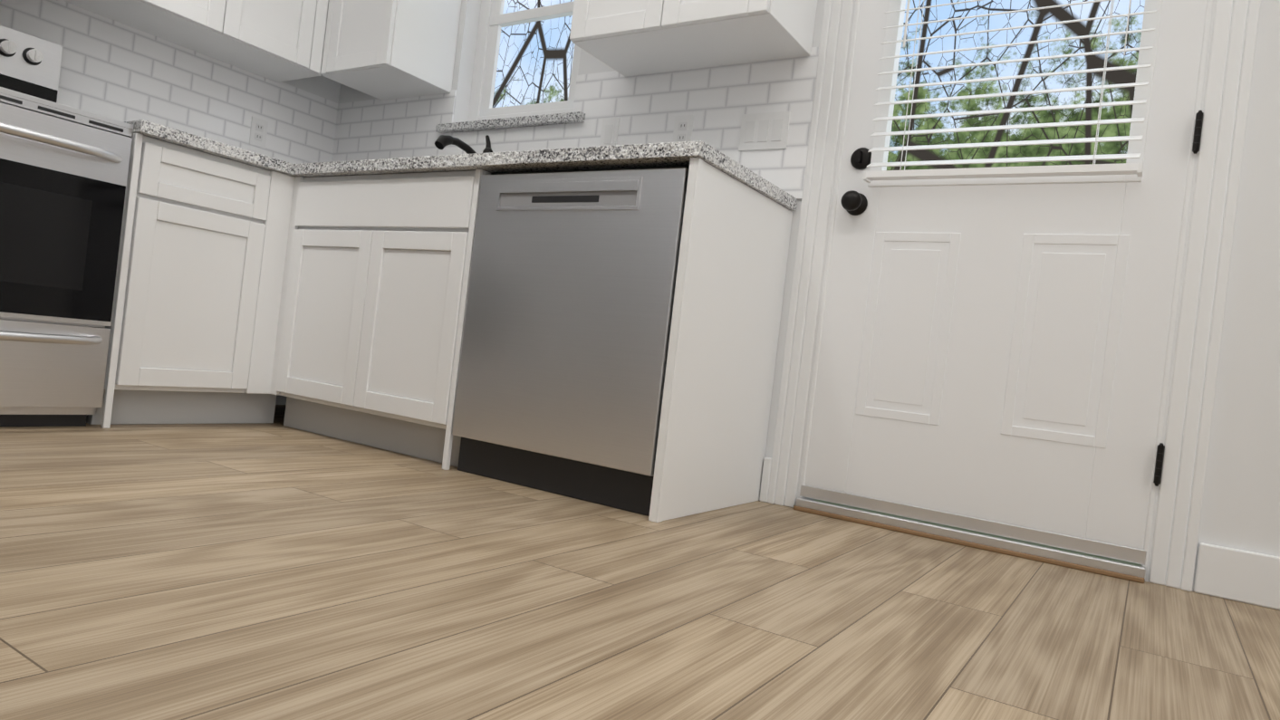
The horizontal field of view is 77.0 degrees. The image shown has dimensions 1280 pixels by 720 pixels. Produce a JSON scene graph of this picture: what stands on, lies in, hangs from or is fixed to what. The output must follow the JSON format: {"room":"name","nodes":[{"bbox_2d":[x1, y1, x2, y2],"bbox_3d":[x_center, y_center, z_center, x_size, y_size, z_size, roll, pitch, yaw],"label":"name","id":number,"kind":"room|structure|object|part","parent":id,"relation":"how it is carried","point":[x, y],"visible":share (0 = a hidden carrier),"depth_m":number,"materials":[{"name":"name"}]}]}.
{"room":"kitchen","nodes":[
{"label":"kitchen","id":0,"kind":"room"},
{"bbox_2d":[0,404,1279,719],"bbox_3d":[0.118,0.434,1.128,5.860,0.060,3.980,7,0,33],"label":"floor","id":1,"kind":"structure","parent":0,"point":[275,570],"depth_m":1.26,"materials":[{"name":"brown wood"}]},
{"bbox_2d":[0,25,134,426],"bbox_3d":[-1.975,-0.446,2.217,0.708,1.205,0.770,7,0,33],"label":"range oven","id":2,"kind":"object","parent":1,"relation":"on","point":[30,67],"depth_m":2.27,"materials":[{"name":"silver metal"}]},
{"bbox_3d":[-1.723,-0.341,2.048,0.083,0.564,0.716,7,0,33],"label":"range oven handle","id":3,"kind":"part","parent":2,"relation":"part of","materials":[{"name":"silver metal"}]},
{"bbox_3d":[-1.791,-0.253,2.086,0.081,0.866,0.762,7,0,33],"label":"range oven door","id":4,"kind":"part","parent":2,"relation":"part of","materials":[{"name":"black glass"}]},
{"bbox_2d":[86,133,490,470],"bbox_3d":[-1.142,-0.191,2.796,1.542,0.887,1.117,7,0,33],"label":"base cabinet","id":5,"kind":"object","parent":1,"relation":"on","point":[335,307],"visible":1,"depth_m":2.58,"materials":[{"name":"white paint"}]},
{"bbox_2d":[123,119,797,211],"bbox_3d":[-1.319,-0.579,1.756,2.282,0.227,3.087,7,0,33],"label":"countertop","id":6,"kind":"structure","parent":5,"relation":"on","point":[679,153],"depth_m":2.31,"materials":[{"name":"stone"}]},
{"bbox_2d":[434,134,492,153],"bbox_3d":[-0.647,-0.745,2.960,0.072,0.247,0.307,7,0,33],"label":"faucet","id":7,"kind":"object","parent":6,"relation":"on","point":[442,141],"visible":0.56,"depth_m":2.90,"materials":[{"name":"black metal"}]},
{"bbox_2d":[452,164,689,516],"bbox_3d":[-0.071,-0.066,2.397,0.690,0.884,0.586,7,0,33],"label":"dishwasher","id":8,"kind":"object","parent":1,"relation":"on","point":[565,341],"depth_m":2.13,"materials":[{"name":"silver metal"}]},
{"bbox_3d":[-0.203,-0.446,2.165,0.488,0.084,0.008,7,0,33],"label":"dishwasher handle","id":9,"kind":"part","parent":8,"relation":"part of","materials":[{"name":"silver metal"}]},
{"bbox_2d":[648,157,792,522],"bbox_3d":[0.245,-0.031,2.200,0.026,0.887,0.609,7,0,33],"label":"cabinet end panel","id":10,"kind":"object","parent":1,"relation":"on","point":[723,342],"visible":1,"depth_m":2.13,"materials":[{"name":"white paint"}]},
{"bbox_2d":[275,0,1279,591],"bbox_3d":[0.100,-0.830,0.872,5.860,2.450,3.380,7,0,33],"label":"wall","id":11,"kind":"structure","parent":0,"point":[1241,504],"depth_m":1.84,"materials":[{"name":"white paint"}]},
{"bbox_2d":[0,0,819,199],"bbox_3d":[-1.274,-0.922,1.758,2.308,0.462,3.096,7,0,33],"label":"tile backsplash","id":12,"kind":"structure","parent":11,"relation":"attached to","point":[114,70],"depth_m":2.92,"materials":[{"name":"white tile"}]},
{"bbox_2d":[249,116,268,148],"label":"outlet","id":13,"kind":"object","parent":12,"relation":"attached to","point":[258,131],"depth_m":3.36,"materials":[{"name":"white plastic"}]},
{"bbox_2d":[599,117,619,146],"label":"outlet","id":14,"kind":"object","parent":12,"relation":"attached to","point":[610,128],"depth_m":2.83,"materials":[{"name":"white plastic"}]},
{"bbox_2d":[672,114,693,142],"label":"outlet","id":15,"kind":"object","parent":12,"relation":"attached to","point":[683,125],"depth_m":2.67,"materials":[{"name":"white plastic"}]},
{"bbox_2d":[738,110,790,151],"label":"light switch","id":16,"kind":"object","parent":12,"relation":"attached to","point":[765,130],"depth_m":2.50,"materials":[{"name":"white plastic"}]},
{"bbox_2d":[435,111,585,133],"bbox_3d":[-0.494,-0.908,3.121,0.740,0.031,0.105,7,0,33],"label":"window sill","id":17,"kind":"structure","parent":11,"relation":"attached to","point":[565,118],"depth_m":3.06,"materials":[{"name":"stone"}]},
{"bbox_2d":[467,0,581,121],"bbox_3d":[-0.399,-1.369,3.185,0.620,0.905,0.040,7,0,33],"label":"window","id":18,"kind":"structure","parent":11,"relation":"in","point":[494,20],"depth_m":3.29,"materials":[{"name":"white plastic"}]},
{"bbox_2d":[569,0,817,76],"bbox_3d":[0.209,-1.507,2.495,0.685,1.085,0.328,7,0,33],"label":"upper cabinet","id":19,"kind":"object","parent":11,"relation":"attached to","point":[630,37],"visible":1,"depth_m":2.43,"materials":[{"name":"white paint"}]},
{"bbox_2d":[793,497,1145,583],"bbox_3d":[0.869,0.470,2.202,0.876,0.034,0.200,7,0,33],"label":"entry door sill","id":20,"kind":"structure","parent":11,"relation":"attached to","point":[1111,567],"depth_m":2.09,"materials":[{"name":"silver metal"}]},
{"bbox_2d":[799,0,1206,565],"bbox_3d":[0.971,-0.565,2.131,0.917,2.038,0.110,7,0,33],"label":"entry door","id":21,"kind":"structure","parent":11,"relation":"in","point":[992,355],"depth_m":2.11,"materials":[{"name":"white paint"}]},
{"bbox_2d":[862,0,1157,182],"bbox_3d":[0.980,-0.993,2.111,0.676,1.032,0.066,7,0,33],"label":"blinds","id":22,"kind":"object","parent":21,"relation":"attached to","point":[1101,169],"visible":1,"depth_m":2.09,"materials":[{"name":"white plastic"}]},
{"bbox_3d":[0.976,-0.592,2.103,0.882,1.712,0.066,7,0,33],"label":"entry door knob","id":23,"kind":"part","parent":21,"relation":"part of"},
{"bbox_2d":[767,0,1260,591],"bbox_3d":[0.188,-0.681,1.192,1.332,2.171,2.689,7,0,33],"label":"door frame","id":24,"kind":"structure","parent":11,"relation":"attached to","point":[1204,290],"depth_m":1.90,"materials":[{"name":"white paint"}]},
{"bbox_2d":[759,457,1279,610],"bbox_3d":[0.882,0.426,0.461,3.584,0.135,2.800,7,0,33],"label":"baseboard","id":25,"kind":"structure","parent":11,"relation":"attached to","point":[1252,578],"depth_m":1.81,"materials":[{"name":"white paint"}]},
{"bbox_3d":[0.243,-2.077,0.869,5.860,0.060,3.380,7,0,33],"label":"ceiling","id":26,"kind":"structure","parent":0,"visible":0},
{"bbox_2d":[62,0,461,100],"bbox_3d":[-1.314,-1.688,1.836,2.004,1.070,3.096,7,0,33],"label":"upper cabinet","id":27,"kind":"object","parent":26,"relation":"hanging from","point":[383,50],"visible":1,"depth_m":3.11,"materials":[{"name":"white paint"}]},
{"label":"outside","id":28,"kind":"structure","parent":0,"visible":0},
{"bbox_2d":[492,0,1145,170],"bbox_3d":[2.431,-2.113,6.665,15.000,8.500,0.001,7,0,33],"label":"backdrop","id":29,"kind":"structure","parent":28,"point":[534,63],"depth_m":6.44,"materials":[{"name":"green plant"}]}
]}

